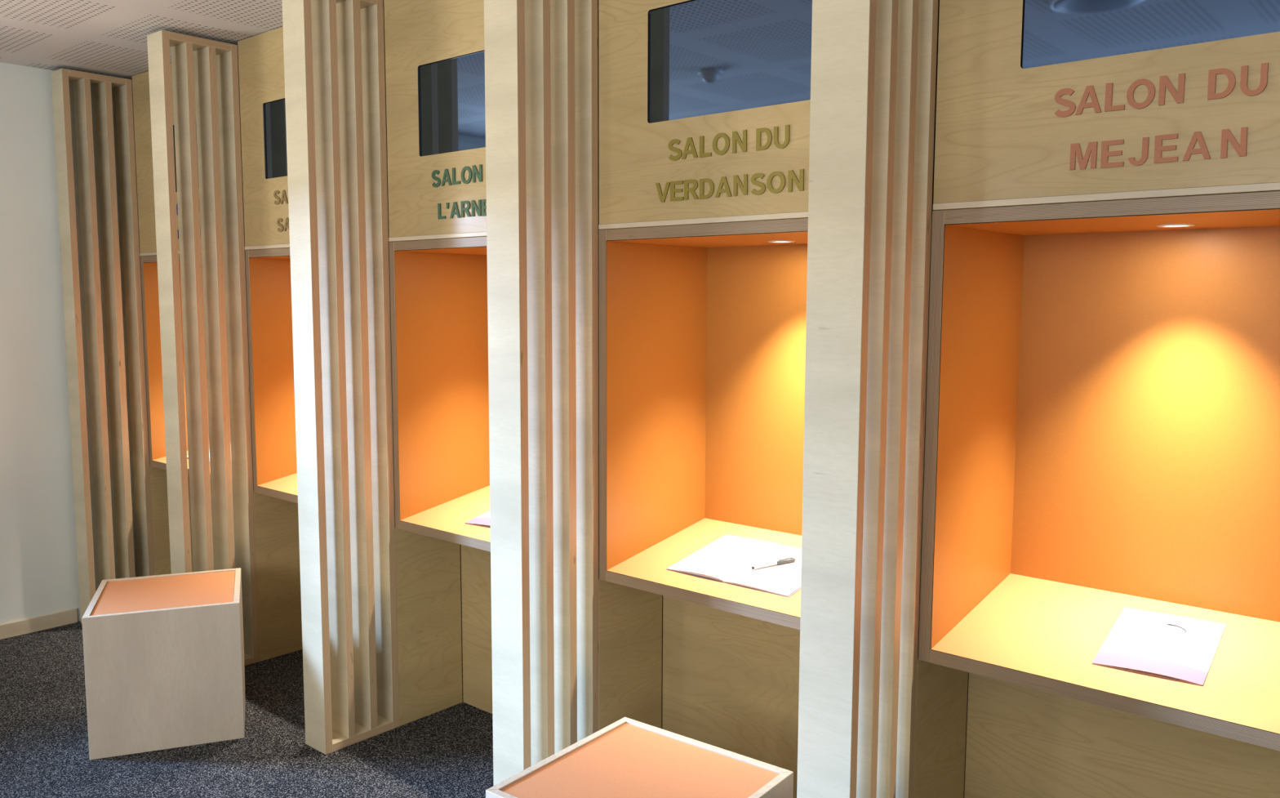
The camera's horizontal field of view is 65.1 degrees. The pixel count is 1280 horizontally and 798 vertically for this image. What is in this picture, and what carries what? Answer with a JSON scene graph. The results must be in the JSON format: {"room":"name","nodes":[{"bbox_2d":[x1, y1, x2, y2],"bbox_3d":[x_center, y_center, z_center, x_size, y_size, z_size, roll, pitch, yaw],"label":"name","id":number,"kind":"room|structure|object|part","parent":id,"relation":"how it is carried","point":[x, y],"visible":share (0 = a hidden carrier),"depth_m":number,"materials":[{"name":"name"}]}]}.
{"room":"funeral home hallway","nodes":[
{"label":"funeral home hallway","id":0,"kind":"room"},
{"bbox_2d":[0,62,244,624],"bbox_3d":[-3.803,-0.096,3.426,0.250,2.520,5.120,5,8,41],"label":"wall","id":1,"kind":"structure","parent":0,"point":[39,574],"depth_m":4.50,"materials":[{"name":"paint"}]},
{"bbox_2d":[0,608,77,639],"bbox_3d":[-4.008,1.167,3.117,0.012,0.066,4.200,5,8,41],"label":"baseboard","id":2,"kind":"structure","parent":1,"relation":"attached to","point":[46,621],"depth_m":4.57,"materials":[{"name":"brown wood"}]},
{"bbox_2d":[0,0,598,99],"bbox_3d":[-1.374,-1.154,1.018,7.015,0.080,5.420,5,8,41],"label":"ceiling","id":3,"kind":"structure","parent":0,"point":[108,37],"depth_m":3.75,"materials":[{"name":"paint"}]},
{"bbox_2d":[0,620,662,797],"bbox_3d":[-1.382,1.418,1.276,7.015,0.050,5.420,5,8,41],"label":"floor","id":4,"kind":"structure","parent":0,"point":[448,752],"depth_m":3.36,"materials":[{"name":"carpet"}]},
{"bbox_2d":[50,68,154,623],"bbox_3d":[-2.468,-0.206,4.636,0.125,2.504,0.294,5,8,41],"label":"divider","id":5,"kind":"object","parent":4,"relation":"on","point":[82,81],"visible":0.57,"depth_m":4.60,"materials":[{"name":"brown wood"}]},
{"bbox_3d":[-2.464,-1.438,4.512,0.125,0.027,0.241,5,8,41],"label":"rail","id":6,"kind":"part","parent":5,"relation":"part of","materials":[{"name":"brown wood"}]},
{"bbox_2d":[81,567,245,759],"bbox_3d":[-1.675,0.919,3.584,0.476,0.480,0.476,-2,6,-21],"label":"stool","id":7,"kind":"object","parent":4,"relation":"on","point":[164,662],"visible":1,"depth_m":3.38,"materials":[{"name":"brown wood"}]},
{"bbox_3d":[-1.887,0.927,3.503,0.020,0.480,0.474,-2,6,-21],"label":"panel","id":8,"kind":"part","parent":7,"relation":"part of","materials":[{"name":"brown wood"}]},
{"bbox_3d":[-1.756,0.898,3.796,0.474,0.480,0.020,-2,6,-21],"label":"panel","id":9,"kind":"part","parent":7,"relation":"part of","materials":[{"name":"brown wood"}]},
{"bbox_3d":[-1.462,0.912,3.666,0.020,0.480,0.474,-2,6,-21],"label":"panel","id":10,"kind":"part","parent":7,"relation":"part of","materials":[{"name":"brown wood"}]},
{"bbox_2d":[132,56,253,574],"bbox_3d":[-1.848,-0.208,4.610,0.883,2.518,0.484,5,8,41],"label":"booth","id":11,"kind":"object","parent":4,"relation":"on","point":[140,82],"visible":0.09,"depth_m":4.69,"materials":[{"name":"brown wood"}]},
{"bbox_3d":[-2.156,-0.189,4.882,0.028,0.985,0.480,5,8,41],"label":"niche panel","id":12,"kind":"part","parent":11,"relation":"part of","materials":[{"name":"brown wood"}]},
{"bbox_3d":[-2.240,0.664,4.910,0.018,0.719,0.286,5,8,41],"label":"panel","id":13,"kind":"part","parent":11,"relation":"part of","materials":[{"name":"brown wood"}]},
{"bbox_3d":[-1.845,-0.637,4.569,0.791,0.029,0.480,5,8,41],"label":"niche panel","id":14,"kind":"part","parent":11,"relation":"part of","materials":[{"name":"brown wood"}]},
{"bbox_3d":[-1.995,-1.047,4.352,0.843,0.798,0.018,5,8,41],"label":"fascia panel","id":15,"kind":"part","parent":11,"relation":"part of","materials":[{"name":"brown wood"}]},
{"bbox_2d":[173,125,199,191],"bbox_3d":[-1.982,-1.045,4.366,0.535,0.326,0.044,5,8,41],"label":"window","id":16,"kind":"structure","parent":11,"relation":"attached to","point":[173,126],"depth_m":4.37,"materials":[{"name":"black plastic"}]},
{"bbox_3d":[-1.812,0.661,4.742,0.847,0.762,0.018,5,8,41],"label":"panel","id":17,"kind":"part","parent":11,"relation":"part of","materials":[{"name":"brown wood"}]},
{"bbox_3d":[-1.537,-0.134,4.350,0.028,0.985,0.480,5,8,41],"label":"niche panel","id":18,"kind":"part","parent":11,"relation":"part of","materials":[{"name":"brown wood"}]},
{"bbox_2d":[146,30,259,665],"bbox_3d":[-1.732,-0.140,4.004,0.125,2.504,0.294,5,8,41],"label":"divider","id":19,"kind":"object","parent":4,"relation":"on","point":[214,281],"visible":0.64,"depth_m":3.96,"materials":[{"name":"brown wood"}]},
{"bbox_3d":[-1.728,-1.372,3.881,0.125,0.027,0.241,5,8,41],"label":"rail","id":20,"kind":"part","parent":19,"relation":"part of","materials":[{"name":"brown wood"}]},
{"bbox_3d":[-1.735,1.092,4.128,0.125,0.027,0.241,5,8,41],"label":"rail","id":21,"kind":"part","parent":19,"relation":"part of","materials":[{"name":"brown wood"}]},
{"bbox_2d":[237,26,395,661],"bbox_3d":[-1.112,-0.143,3.978,0.883,2.518,0.484,5,8,41],"label":"booth","id":22,"kind":"object","parent":4,"relation":"on","point":[261,55],"visible":0.34,"depth_m":4.10,"materials":[{"name":"brown wood"}]},
{"bbox_3d":[-1.421,-0.124,4.251,0.028,0.985,0.480,5,8,41],"label":"niche panel","id":23,"kind":"part","parent":22,"relation":"part of","materials":[{"name":"brown wood"}]},
{"bbox_3d":[-1.259,-0.981,3.720,0.843,0.798,0.018,5,8,41],"label":"fascia panel","id":24,"kind":"part","parent":22,"relation":"part of","materials":[{"name":"brown wood"}]},
{"bbox_3d":[-1.109,-0.572,3.937,0.791,0.029,0.480,5,8,41],"label":"niche panel","id":25,"kind":"part","parent":22,"relation":"part of","materials":[{"name":"brown wood"}]},
{"bbox_2d":[264,98,287,178],"bbox_3d":[-1.246,-0.980,3.735,0.535,0.326,0.044,5,8,41],"label":"window","id":26,"kind":"structure","parent":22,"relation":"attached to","point":[275,111],"depth_m":3.83,"materials":[{"name":"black glass"}]},
{"bbox_3d":[-1.504,0.730,4.278,0.018,0.719,0.286,5,8,41],"label":"panel","id":27,"kind":"part","parent":22,"relation":"part of","materials":[{"name":"brown wood"}]},
{"bbox_3d":[-0.801,-0.069,3.719,0.028,0.985,0.480,5,8,41],"label":"niche panel","id":28,"kind":"part","parent":22,"relation":"part of","materials":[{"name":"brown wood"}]},
{"bbox_2d":[281,0,399,754],"bbox_3d":[-0.996,-0.075,3.373,0.125,2.504,0.294,5,8,41],"label":"divider","id":29,"kind":"object","parent":4,"relation":"on","point":[334,50],"visible":1,"depth_m":3.34,"materials":[{"name":"brown wood"}]},
{"bbox_3d":[-0.992,-1.307,3.249,0.125,0.027,0.241,5,8,41],"label":"rail","id":30,"kind":"part","parent":29,"relation":"part of","materials":[{"name":"brown wood"}]},
{"bbox_3d":[-0.999,1.158,3.497,0.125,0.027,0.241,5,8,41],"label":"rail","id":31,"kind":"part","parent":29,"relation":"part of","materials":[{"name":"brown wood"}]},
{"bbox_2d":[383,0,599,725],"bbox_3d":[-0.376,-0.077,3.347,0.883,2.518,0.484,5,8,41],"label":"booth","id":32,"kind":"object","parent":4,"relation":"on","point":[437,202],"visible":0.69,"depth_m":3.52,"materials":[{"name":"brown wood"}]},
{"bbox_3d":[-0.684,-0.058,3.619,0.028,0.985,0.480,5,8,41],"label":"niche panel","id":33,"kind":"part","parent":32,"relation":"part of","materials":[{"name":"brown wood"}]},
{"bbox_3d":[-0.768,0.795,3.646,0.018,0.719,0.286,5,8,41],"label":"panel","id":34,"kind":"part","parent":32,"relation":"part of","materials":[{"name":"brown wood"}]},
{"bbox_3d":[-0.523,-0.916,3.088,0.843,0.798,0.018,5,8,41],"label":"fascia panel","id":35,"kind":"part","parent":32,"relation":"part of","materials":[{"name":"brown wood"}]},
{"bbox_3d":[-0.373,-0.506,3.305,0.791,0.029,0.480,5,8,41],"label":"niche panel","id":36,"kind":"part","parent":32,"relation":"part of","materials":[{"name":"brown wood"}]},
{"bbox_2d":[419,50,485,155],"bbox_3d":[-0.510,-0.914,3.103,0.535,0.326,0.044,5,8,41],"label":"window","id":37,"kind":"structure","parent":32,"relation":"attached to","point":[452,91],"depth_m":3.14,"materials":[{"name":"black glass"}]},
{"bbox_2d":[464,511,490,527],"bbox_3d":[-0.423,0.387,3.425,0.203,0.052,0.288,4,7,35],"label":"booklet","id":38,"kind":"object","parent":32,"relation":"on","point":[483,520],"visible":0.16,"depth_m":3.37,"materials":[{"name":"white paper"}]},
{"bbox_3d":[-0.340,0.792,3.479,0.847,0.762,0.018,5,8,41],"label":"panel","id":39,"kind":"part","parent":32,"relation":"part of","materials":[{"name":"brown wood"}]},
{"bbox_3d":[-0.065,-0.003,3.087,0.028,0.985,0.480,5,8,41],"label":"niche panel","id":40,"kind":"part","parent":32,"relation":"part of","materials":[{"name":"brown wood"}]},
{"bbox_2d":[484,0,598,785],"bbox_3d":[-0.260,-0.009,2.741,0.125,2.504,0.294,5,8,41],"label":"divider","id":41,"kind":"object","parent":4,"relation":"on","point":[541,117],"visible":1,"depth_m":2.69,"materials":[{"name":"brown wood"}]},
{"bbox_2d":[485,716,793,797],"bbox_3d":[0.005,1.064,2.194,0.476,0.480,0.476,5,7,37],"label":"stool","id":42,"kind":"object","parent":4,"relation":"on","point":[627,757],"visible":1,"depth_m":2.22,"materials":[{"name":"orange laminate"}]},
{"bbox_3d":[-0.134,1.081,2.014,0.474,0.480,0.020,5,7,37],"label":"panel","id":43,"kind":"part","parent":42,"relation":"part of","materials":[{"name":"brown wood"}]},
{"bbox_3d":[-0.176,1.049,2.332,0.020,0.480,0.474,5,7,37],"label":"panel","id":44,"kind":"part","parent":42,"relation":"part of","materials":[{"name":"brown wood"}]},
{"bbox_3d":[0.144,1.046,2.374,0.474,0.480,0.020,5,7,37],"label":"panel","id":45,"kind":"part","parent":42,"relation":"part of","materials":[{"name":"brown wood"}]},
{"bbox_3d":[0.186,1.078,2.055,0.020,0.480,0.474,5,7,37],"label":"panel","id":46,"kind":"part","parent":42,"relation":"part of","materials":[{"name":"brown wood"}]},
{"bbox_2d":[598,0,932,797],"bbox_3d":[0.360,-0.012,2.715,0.883,2.518,0.484,5,8,41],"label":"booth","id":47,"kind":"object","parent":4,"relation":"on","point":[703,317],"visible":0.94,"depth_m":2.92,"materials":[{"name":"brown wood"}]},
{"bbox_3d":[0.051,0.007,2.987,0.028,0.985,0.480,5,8,41],"label":"niche panel","id":48,"kind":"part","parent":47,"relation":"part of","materials":[{"name":"brown wood"}]},
{"bbox_3d":[-0.032,0.861,3.015,0.018,0.719,0.286,5,8,41],"label":"panel","id":49,"kind":"part","parent":47,"relation":"part of","materials":[{"name":"brown wood"}]},
{"bbox_3d":[0.213,-0.850,2.457,0.843,0.798,0.018,5,8,41],"label":"fascia panel","id":50,"kind":"part","parent":47,"relation":"part of","materials":[{"name":"brown wood"}]},
{"bbox_3d":[0.363,-0.440,2.674,0.791,0.029,0.480,5,8,41],"label":"niche panel","id":51,"kind":"part","parent":47,"relation":"part of","materials":[{"name":"brown wood"}]},
{"bbox_2d":[648,0,812,123],"bbox_3d":[0.226,-0.848,2.471,0.535,0.326,0.044,5,8,41],"label":"window","id":52,"kind":"structure","parent":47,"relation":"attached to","point":[707,56],"depth_m":2.45,"materials":[{"name":"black glass"}]},
{"bbox_3d":[0.396,0.858,2.848,0.847,0.762,0.018,5,8,41],"label":"panel","id":53,"kind":"part","parent":47,"relation":"part of","materials":[{"name":"brown wood"}]},
{"bbox_2d":[666,534,801,596],"bbox_3d":[0.317,0.453,2.780,0.402,0.052,0.284,5,8,40],"label":"open booklet","id":54,"kind":"object","parent":47,"relation":"on","point":[730,559],"visible":0.88,"depth_m":2.77,"materials":[{"name":"white paper"}]},
{"bbox_2d":[751,556,795,568],"bbox_3d":[0.364,0.448,2.738,0.126,0.026,0.010,-1,6,-14],"label":"ballpoint pen","id":55,"kind":"object","parent":54,"relation":"on","point":[788,559],"visible":1,"depth_m":2.74,"materials":[{"name":"white plastic"}]},
{"bbox_3d":[0.509,0.018,2.892,0.791,0.925,0.012,5,8,41],"label":"niche panel","id":56,"kind":"part","parent":47,"relation":"part of","materials":[{"name":"orange laminate"}]},
{"bbox_2d":[767,240,795,242],"bbox_3d":[0.385,-0.428,2.729,0.074,0.003,0.074,5,8,41],"label":"recessed light","id":57,"kind":"object","parent":47,"relation":"attached to","point":[771,241],"visible":1,"depth_m":2.70,"materials":[{"name":"white plastic"}]},
{"bbox_3d":[0.671,0.063,2.455,0.028,0.985,0.480,5,8,41],"label":"niche panel","id":58,"kind":"part","parent":47,"relation":"part of","materials":[{"name":"brown wood"}]},
{"bbox_2d":[796,0,938,797],"bbox_3d":[0.476,0.057,2.110,0.125,2.504,0.294,5,8,41],"label":"divider","id":59,"kind":"object","parent":4,"relation":"on","point":[873,68],"visible":1,"depth_m":2.03,"materials":[{"name":"brown wood"}]},
{"bbox_2d":[913,0,1279,797],"bbox_3d":[1.096,0.054,2.083,0.883,2.518,0.484,5,8,41],"label":"booth","id":60,"kind":"object","parent":4,"relation":"on","point":[1102,436],"visible":1,"depth_m":2.22,"materials":[{"name":"brown wood"}]},
{"bbox_3d":[0.787,0.073,2.356,0.028,0.985,0.480,5,8,41],"label":"niche panel","id":61,"kind":"part","parent":60,"relation":"part of","materials":[{"name":"brown wood"}]},
{"bbox_3d":[0.704,0.926,2.383,0.018,0.719,0.286,5,8,41],"label":"panel","id":62,"kind":"part","parent":60,"relation":"part of","materials":[{"name":"brown wood"}]},
{"bbox_3d":[0.949,-0.785,1.825,0.843,0.798,0.018,5,8,41],"label":"fascia panel","id":63,"kind":"part","parent":60,"relation":"part of","materials":[{"name":"brown wood"}]},
{"bbox_3d":[1.099,-0.375,2.042,0.791,0.029,0.480,5,8,41],"label":"niche panel","id":64,"kind":"part","parent":60,"relation":"part of","materials":[{"name":"brown wood"}]},
{"bbox_3d":[1.132,0.923,2.216,0.847,0.762,0.018,5,8,41],"label":"panel","id":65,"kind":"part","parent":60,"relation":"part of","materials":[{"name":"brown wood"}]},
{"bbox_3d":[1.245,0.083,2.260,0.791,0.925,0.012,5,8,41],"label":"niche panel","id":66,"kind":"part","parent":60,"relation":"part of","materials":[{"name":"orange laminate"}]},
{"bbox_2d":[1022,0,1279,68],"bbox_3d":[0.961,-0.783,1.840,0.535,0.326,0.044,5,8,41],"label":"window","id":67,"kind":"structure","parent":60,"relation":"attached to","point":[1055,31],"depth_m":1.86,"materials":[{"name":"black glass"}]},
{"bbox_2d":[1092,607,1226,685],"bbox_3d":[1.105,0.519,2.130,0.203,0.051,0.288,5,7,37],"label":"booklet","id":68,"kind":"object","parent":60,"relation":"on","point":[1157,644],"visible":1,"depth_m":2.12,"materials":[{"name":"white paper"}]},
{"bbox_2d":[1155,223,1196,226],"bbox_3d":[1.121,-0.362,2.098,0.074,0.003,0.074,5,8,41],"label":"recessed light","id":69,"kind":"object","parent":60,"relation":"attached to","point":[1164,224],"visible":1,"depth_m":2.08,"materials":[{"name":"white plastic"}]},
{"bbox_2d":[384,0,968,797],"bbox_3d":[0.425,-0.064,3.228,7.015,2.520,0.100,5,8,41],"label":"wall","id":70,"kind":"structure","parent":0,"point":[939,0],"depth_m":3.55,"materials":[{"name":"beige wood"}]}
]}

